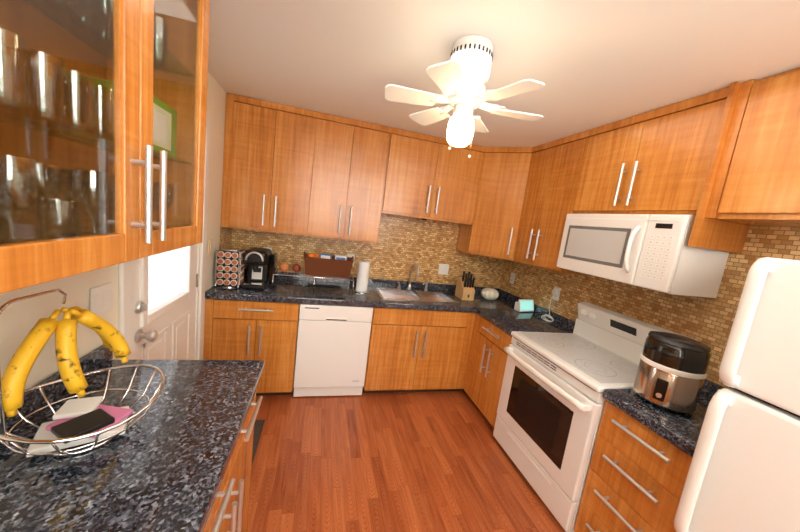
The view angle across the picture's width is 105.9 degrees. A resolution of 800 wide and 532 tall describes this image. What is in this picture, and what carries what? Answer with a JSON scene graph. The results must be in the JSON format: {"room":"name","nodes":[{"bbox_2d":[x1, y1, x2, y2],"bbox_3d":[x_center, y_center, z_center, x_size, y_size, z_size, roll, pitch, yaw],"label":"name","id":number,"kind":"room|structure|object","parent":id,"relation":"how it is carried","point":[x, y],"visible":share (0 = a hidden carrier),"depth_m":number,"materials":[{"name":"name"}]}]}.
{"room":"kitchen","nodes":[
{"label":"kitchen","id":0,"kind":"room"},
{"bbox_2d":[0,71,225,388],"bbox_3d":[-0.997,0.235,0.295,0.120,2.400,5.200,5,9,-15],"label":"wall","id":1,"kind":"structure","parent":0,"point":[19,320],"depth_m":1.08,"materials":[{"name":"beige paint"}]},
{"bbox_2d":[0,74,15,293],"bbox_3d":[-0.588,-0.364,-0.139,0.323,0.988,1.013,5,9,-15],"label":"upper cabinet","id":2,"kind":"object","parent":1,"relation":"attached to","point":[7,277],"depth_m":0.48,"materials":[{"name":"brown wood"}]},
{"bbox_2d":[4,345,112,430],"bbox_3d":[-0.867,0.559,0.004,0.020,0.071,2.550,5,9,-15],"label":"backsplash","id":3,"kind":"structure","parent":1,"relation":"attached to","point":[33,400],"depth_m":0.95,"materials":[{"name":"black stone"}]},
{"bbox_2d":[90,282,112,315],"bbox_3d":[-1.148,0.131,1.166,0.008,0.118,0.118,5,9,-15],"label":"switch plate","id":4,"kind":"object","parent":1,"relation":"attached to","point":[101,299],"depth_m":1.16,"materials":[{"name":"white plastic"}]},
{"bbox_2d":[0,0,209,289],"bbox_3d":[-0.794,-0.511,0.682,0.323,0.988,0.951,5,9,-15],"label":"upper cabinet","id":5,"kind":"object","parent":1,"relation":"attached to","point":[135,165],"depth_m":0.79,"materials":[{"name":"brown wood"}]},
{"bbox_2d":[0,0,174,243],"bbox_3d":[-0.831,-0.422,0.736,0.204,0.748,0.798,5,9,-15],"label":"glassware","id":6,"kind":"object","parent":5,"relation":"in","point":[38,185],"depth_m":0.73,"materials":[{"name":"clear glass"}]},
{"bbox_2d":[60,72,176,158],"bbox_3d":[-0.899,-0.475,0.993,0.204,0.174,0.230,5,9,-15],"label":"box","id":7,"kind":"object","parent":5,"relation":"in","point":[163,126],"depth_m":0.98,"materials":[{"name":"green"}]},
{"bbox_2d":[119,115,210,359],"bbox_3d":[-1.356,0.123,1.718,0.140,2.118,0.940,5,9,-15],"label":"door frame","id":8,"kind":"structure","parent":1,"relation":"attached to","point":[126,300],"depth_m":2.03,"materials":[{"name":"white wood"}]},
{"bbox_2d":[133,244,197,359],"bbox_3d":[-1.314,0.163,1.746,0.131,2.018,0.776,5,9,-15],"label":"door leaf","id":9,"kind":"structure","parent":1,"relation":"in","point":[165,284],"depth_m":1.71,"materials":[{"name":"white"}]},
{"bbox_2d":[208,239,212,255],"bbox_3d":[-1.414,-0.139,2.253,0.008,0.118,0.075,5,9,-15],"label":"switch plate","id":10,"kind":"object","parent":1,"relation":"attached to","point":[209,241],"depth_m":2.24,"materials":[{"name":"white plastic"}]},
{"bbox_2d":[219,226,231,249],"bbox_3d":[-1.529,-0.112,2.643,0.003,0.497,0.330,5,9,-15],"label":"tile backsplash","id":11,"kind":"structure","parent":1,"relation":"attached to","point":[225,237],"depth_m":2.60,"materials":[{"name":"tile"}]},
{"bbox_2d":[231,213,503,287],"bbox_3d":[-0.192,-0.090,3.207,3.110,2.400,0.150,5,9,-15],"label":"wall","id":12,"kind":"structure","parent":0,"point":[400,248],"depth_m":3.19,"materials":[{"name":"beige tile"}]},
{"bbox_2d":[221,93,276,231],"bbox_3d":[-1.257,-0.833,2.582,0.365,1.024,0.322,5,9,-15],"label":"upper cabinet","id":13,"kind":"object","parent":12,"relation":"attached to","point":[250,135],"depth_m":2.43,"materials":[{"name":"brown wood"}]},
{"bbox_2d":[269,103,316,235],"bbox_3d":[-0.932,-0.804,2.669,0.310,1.024,0.322,5,9,-15],"label":"upper cabinet","id":14,"kind":"object","parent":12,"relation":"attached to","point":[296,127],"depth_m":2.51,"materials":[{"name":"brown wood"}]},
{"bbox_2d":[309,112,356,239],"bbox_3d":[-0.634,-0.777,2.749,0.310,1.024,0.322,5,9,-15],"label":"upper cabinet","id":15,"kind":"object","parent":12,"relation":"attached to","point":[333,166],"depth_m":2.60,"materials":[{"name":"brown wood"}]},
{"bbox_2d":[345,120,392,242],"bbox_3d":[-0.332,-0.750,2.829,0.317,1.024,0.322,5,9,-15],"label":"upper cabinet","id":16,"kind":"object","parent":12,"relation":"attached to","point":[371,147],"depth_m":2.67,"materials":[{"name":"brown wood"}]},
{"bbox_2d":[244,269,498,296],"bbox_3d":[-0.143,0.253,2.897,2.859,0.124,0.628,5,9,-15],"label":"backsplash","id":17,"kind":"structure","parent":12,"relation":"attached to","point":[386,284],"depth_m":3.17,"materials":[{"name":"black stone"}]},
{"bbox_2d":[385,128,440,219],"bbox_3d":[0.062,-0.855,2.909,0.464,0.741,0.322,5,9,-15],"label":"upper cabinet","id":18,"kind":"object","parent":12,"relation":"attached to","point":[414,157],"depth_m":2.76,"materials":[{"name":"brown wood"}]},
{"bbox_2d":[433,138,484,227],"bbox_3d":[0.510,-0.815,3.029,0.466,0.741,0.322,5,9,-15],"label":"upper cabinet","id":19,"kind":"object","parent":12,"relation":"attached to","point":[455,198],"depth_m":2.88,"materials":[{"name":"brown wood"}]},
{"bbox_2d":[456,224,488,256],"bbox_3d":[1.052,-0.605,3.058,0.626,1.024,0.597,5,9,-15],"label":"upper cabinet","id":20,"kind":"object","parent":12,"relation":"attached to","point":[463,233],"depth_m":3.20,"materials":[{"name":"brown wood"}]},
{"bbox_2d":[465,147,532,259],"bbox_3d":[0.938,-0.601,2.863,0.327,1.005,0.301,5,9,-15],"label":"upper cabinet","id":21,"kind":"object","parent":12,"relation":"attached to","point":[504,170],"depth_m":2.85,"materials":[{"name":"brown wood"}]},
{"bbox_2d":[512,141,552,264],"bbox_3d":[1.306,-0.515,2.669,0.322,1.024,0.299,5,9,-15],"label":"upper cabinet","id":22,"kind":"object","parent":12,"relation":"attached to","point":[539,162],"depth_m":2.63,"materials":[{"name":"brown wood"}]},
{"bbox_2d":[529,130,590,275],"bbox_3d":[1.378,-0.463,2.382,0.322,1.024,0.303,5,9,-15],"label":"upper cabinet","id":23,"kind":"object","parent":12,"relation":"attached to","point":[565,162],"depth_m":2.34,"materials":[{"name":"brown wood"}]},
{"bbox_2d":[573,114,640,213],"bbox_3d":[1.490,-0.621,2.014,0.322,0.578,0.400,5,9,-15],"label":"upper cabinet","id":24,"kind":"object","parent":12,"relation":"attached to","point":[608,147],"depth_m":1.96,"materials":[{"name":"brown wood"}]},
{"bbox_2d":[499,289,725,396],"bbox_3d":[1.441,0.503,2.404,0.020,0.071,2.376,5,9,-15],"label":"backsplash","id":25,"kind":"structure","parent":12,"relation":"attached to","point":[709,387],"depth_m":2.58,"materials":[{"name":"black stone"}]},
{"bbox_2d":[617,81,736,223],"bbox_3d":[1.585,-0.553,1.635,0.322,0.578,0.393,5,9,-15],"label":"upper cabinet","id":26,"kind":"object","parent":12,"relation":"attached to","point":[675,151],"depth_m":1.56,"materials":[{"name":"brown wood"}]},
{"bbox_2d":[556,214,728,297],"bbox_3d":[1.423,-0.106,1.896,0.419,0.404,0.760,5,9,-15],"label":"over-the-range microwave","id":27,"kind":"object","parent":26,"relation":"attached to","point":[655,252],"visible":1,"depth_m":1.65,"materials":[{"name":"white metal"}]},
{"bbox_2d":[697,68,799,227],"bbox_3d":[1.713,-0.452,1.124,0.322,0.597,0.640,5,9,-15],"label":"upper cabinet","id":28,"kind":"object","parent":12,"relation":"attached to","point":[723,165],"depth_m":1.27,"materials":[{"name":"brown wood"}]},
{"bbox_2d":[247,389,565,531],"bbox_3d":[0.286,1.572,0.858,3.110,0.060,5.440,5,9,-15],"label":"floor","id":29,"kind":"structure","parent":0,"point":[436,461],"depth_m":1.97,"materials":[{"name":"laminate"}]},
{"bbox_2d":[208,396,259,531],"bbox_3d":[-0.870,0.943,0.951,0.567,0.852,0.852,5,9,-15],"label":"base cabinet","id":30,"kind":"object","parent":29,"relation":"on","point":[231,513],"depth_m":1.07,"materials":[{"name":"brown wood"}]},
{"bbox_2d":[0,357,264,531],"bbox_3d":[-0.597,0.645,0.087,0.596,0.053,2.550,5,9,-15],"label":"countertop","id":31,"kind":"structure","parent":30,"relation":"on","point":[167,471],"depth_m":0.78,"materials":[{"name":"black stone"}]},
{"bbox_2d":[0,288,165,456],"bbox_3d":[-0.859,0.261,0.842,0.349,0.414,0.398,5,9,-15],"label":"wire fruit basket","id":32,"kind":"object","parent":31,"relation":"on","point":[79,420],"visible":1,"depth_m":0.79,"materials":[{"name":"silver metal"}]},
{"bbox_2d":[203,301,299,394],"bbox_3d":[-1.260,0.635,2.699,0.672,0.852,0.602,5,9,-15],"label":"base cabinet","id":33,"kind":"object","parent":29,"relation":"on","point":[234,330],"depth_m":2.40,"materials":[{"name":"brown wood"}]},
{"bbox_2d":[251,420,264,467],"bbox_3d":[-1.108,1.207,1.863,0.380,0.011,0.755,5,9,-15],"label":"rug","id":34,"kind":"object","parent":29,"relation":"on","point":[258,426],"visible":0.02,"depth_m":2.12,"materials":[{"name":"fabric"}]},
{"bbox_2d":[293,304,372,396],"bbox_3d":[-0.639,0.696,2.846,0.598,0.848,0.596,5,9,-15],"label":"dishwasher","id":35,"kind":"object","parent":29,"relation":"on","point":[332,349],"visible":0.96,"depth_m":2.56,"materials":[{"name":"white metal"}]},
{"bbox_2d":[362,309,466,392],"bbox_3d":[0.120,0.759,3.068,0.976,0.852,0.602,5,9,-15],"label":"base cabinet","id":36,"kind":"object","parent":29,"relation":"on","point":[438,337],"depth_m":2.76,"materials":[{"name":"brown wood"}]},
{"bbox_2d":[205,277,474,312],"bbox_3d":[-0.147,0.288,2.903,2.859,0.053,0.628,5,9,-15],"label":"countertop","id":37,"kind":"structure","parent":36,"relation":"on","point":[283,292],"depth_m":2.60,"materials":[{"name":"black stone"}]},
{"bbox_2d":[215,247,244,287],"bbox_3d":[-1.372,0.014,2.448,0.176,0.305,0.174,5,9,-15],"label":"coffee pod carousel","id":38,"kind":"object","parent":37,"relation":"on","point":[229,266],"visible":0.88,"depth_m":2.38,"materials":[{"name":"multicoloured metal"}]},
{"bbox_2d":[241,247,277,289],"bbox_3d":[-1.183,0.016,2.562,0.225,0.315,0.304,5,9,-15],"label":"coffee maker","id":39,"kind":"object","parent":37,"relation":"on","point":[261,263],"visible":1,"depth_m":2.53,"materials":[{"name":"black plastic"}]},
{"bbox_2d":[272,269,353,294],"bbox_3d":[-0.762,0.140,2.697,0.672,0.140,0.262,5,9,-15],"label":"dish rack","id":40,"kind":"object","parent":37,"relation":"on","point":[277,274],"visible":0.67,"depth_m":2.59,"materials":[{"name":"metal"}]},
{"bbox_2d":[280,262,288,271],"bbox_3d":[-0.996,0.003,2.608,0.080,0.093,0.080,5,9,-15],"label":"onion","id":41,"kind":"object","parent":40,"relation":"on","point":[284,266],"visible":1,"depth_m":2.58,"materials":[{"name":"orange food"}]},
{"bbox_2d":[292,263,300,271],"bbox_3d":[-0.908,0.012,2.653,0.074,0.086,0.074,5,9,-15],"label":"onion","id":42,"kind":"object","parent":40,"relation":"on","point":[296,267],"visible":1,"depth_m":2.63,"materials":[{"name":"red food"}]},
{"bbox_2d":[304,252,353,278],"bbox_3d":[-0.640,-0.014,2.700,0.430,0.191,0.234,5,9,-15],"label":"wicker basket","id":43,"kind":"object","parent":40,"relation":"on","point":[330,265],"visible":1,"depth_m":2.61,"materials":[{"name":"brown wicker"}]},
{"bbox_2d":[354,258,369,293],"bbox_3d":[-0.344,0.084,2.818,0.140,0.320,0.140,5,9,-15],"label":"paper towel holder","id":44,"kind":"object","parent":37,"relation":"on","point":[362,276],"visible":1,"depth_m":2.78,"materials":[{"name":"white paper"}]},
{"bbox_2d":[397,264,428,290],"bbox_3d":[0.158,0.120,3.139,0.360,0.284,0.185,5,9,-15],"label":"faucet","id":45,"kind":"object","parent":37,"relation":"on","point":[409,284],"visible":0.98,"depth_m":3.18,"materials":[{"name":"silver metal"}]},
{"bbox_2d":[375,285,462,304],"bbox_3d":[0.143,0.381,2.988,0.764,0.195,0.424,5,9,-15],"label":"sink","id":46,"kind":"object","parent":37,"relation":"in","point":[387,294],"depth_m":3.10,"materials":[{"name":"silver metal"}]},
{"bbox_2d":[455,271,474,300],"bbox_3d":[0.678,0.194,3.104,0.130,0.281,0.181,5,9,-15],"label":"knife block","id":47,"kind":"object","parent":37,"relation":"on","point":[465,290],"visible":1,"depth_m":3.05,"materials":[{"name":"brown wood"}]},
{"bbox_2d":[481,286,498,299],"bbox_3d":[0.953,0.281,3.200,0.181,0.152,0.181,5,9,-15],"label":"pumpkin","id":48,"kind":"object","parent":37,"relation":"on","point":[490,293],"visible":1,"depth_m":3.14,"materials":[{"name":"beige"}]},
{"bbox_2d":[514,299,533,311],"bbox_3d":[1.192,0.373,2.896,0.195,0.119,0.085,3,9,-27],"label":"smart display","id":49,"kind":"object","parent":37,"relation":"on","point":[524,305],"visible":1,"depth_m":2.87,"materials":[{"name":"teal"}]},
{"bbox_2d":[475,309,573,336],"bbox_3d":[1.071,0.487,2.616,0.627,0.053,0.572,5,9,-15],"label":"countertop","id":50,"kind":"structure","parent":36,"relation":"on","point":[509,320],"depth_m":2.55,"materials":[{"name":"black stone"}]},
{"bbox_2d":[459,313,511,427],"bbox_3d":[0.987,0.926,2.698,0.670,0.852,0.618,5,9,-15],"label":"base cabinet","id":51,"kind":"object","parent":29,"relation":"on","point":[484,367],"depth_m":2.60,"materials":[{"name":"brown wood"}]},
{"bbox_2d":[493,301,697,531],"bbox_3d":[1.155,0.887,2.006,0.711,1.172,0.761,5,9,-15],"label":"range","id":52,"kind":"object","parent":29,"relation":"on","point":[551,404],"visible":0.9,"depth_m":1.88,"materials":[{"name":"white enameled metal"},{"name":"dark glass"}]},
{"bbox_2d":[574,401,690,531],"bbox_3d":[1.330,1.150,1.473,0.602,0.852,0.420,5,9,-15],"label":"base cabinet","id":53,"kind":"object","parent":29,"relation":"on","point":[635,481],"depth_m":1.39,"materials":[{"name":"brown wood"}]},
{"bbox_2d":[603,389,711,460],"bbox_3d":[1.375,0.705,1.404,0.627,0.053,0.426,5,9,-15],"label":"countertop","id":54,"kind":"structure","parent":53,"relation":"on","point":[681,431],"depth_m":1.34,"materials":[{"name":"black stone"}]},
{"bbox_2d":[633,331,710,413],"bbox_3d":[1.279,0.492,1.431,0.238,0.332,0.237,5,9,-15],"label":"slow cooker","id":55,"kind":"object","parent":54,"relation":"on","point":[671,374],"visible":0.98,"depth_m":1.35,"materials":[{"name":"silver metal"}]},
{"bbox_2d":[674,257,799,531],"bbox_3d":[1.463,0.855,0.830,0.683,1.653,0.760,5,9,-15],"label":"refrigerator","id":56,"kind":"object","parent":29,"relation":"on","point":[743,474],"visible":1,"depth_m":0.97,"materials":[{"name":"white metal"}]},
{"bbox_2d":[208,0,799,146],"bbox_3d":[0.598,-0.842,0.502,3.110,0.060,5.440,5,9,-15],"label":"ceiling","id":57,"kind":"structure","parent":0,"point":[590,64],"depth_m":1.36,"materials":[{"name":"white paint"}]},
{"bbox_2d":[385,35,544,157],"bbox_3d":[0.293,-0.739,1.373,0.725,0.468,0.701,5,9,-15],"label":"ceiling fan","id":58,"kind":"object","parent":57,"relation":"hanging from","point":[460,77],"visible":1,"depth_m":1.30,"materials":[{"name":"white plastic"}]},
{"bbox_3d":[1.896,0.504,1.006,0.120,2.400,5.320,5,9,-15],"label":"wall","id":59,"kind":"structure","parent":0,"visible":0},
{"bbox_2d":[499,226,799,387],"bbox_3d":[1.513,0.093,2.336,0.006,0.955,2.445,5,9,-15],"label":"tile backsplash","id":60,"kind":"structure","parent":59,"relation":"attached to","point":[708,321],"depth_m":1.79,"materials":[{"name":"tile"}]},
{"bbox_2d":[509,272,514,283],"bbox_3d":[1.237,0.134,3.328,0.007,0.118,0.075,5,9,-15],"label":"electrical outlet plate","id":61,"kind":"object","parent":60,"relation":"attached to","point":[512,277],"depth_m":3.32,"materials":[{"name":"white plastic"}]},
{"bbox_2d":[552,286,560,300],"bbox_3d":[1.380,0.244,2.693,0.040,0.118,0.075,5,9,-15],"label":"electrical outlet plate","id":62,"kind":"object","parent":60,"relation":"attached to","point":[556,292],"depth_m":2.68,"materials":[{"name":"white plastic"}]},
{"bbox_2d":[541,297,553,321],"bbox_3d":[1.313,0.373,2.657,0.106,0.218,0.093,5,9,-15],"label":"cable","id":63,"kind":"object","parent":62,"relation":"attached to","point":[551,317],"visible":0.98,"depth_m":2.68,"materials":[{"name":"white plastic"}]}
]}

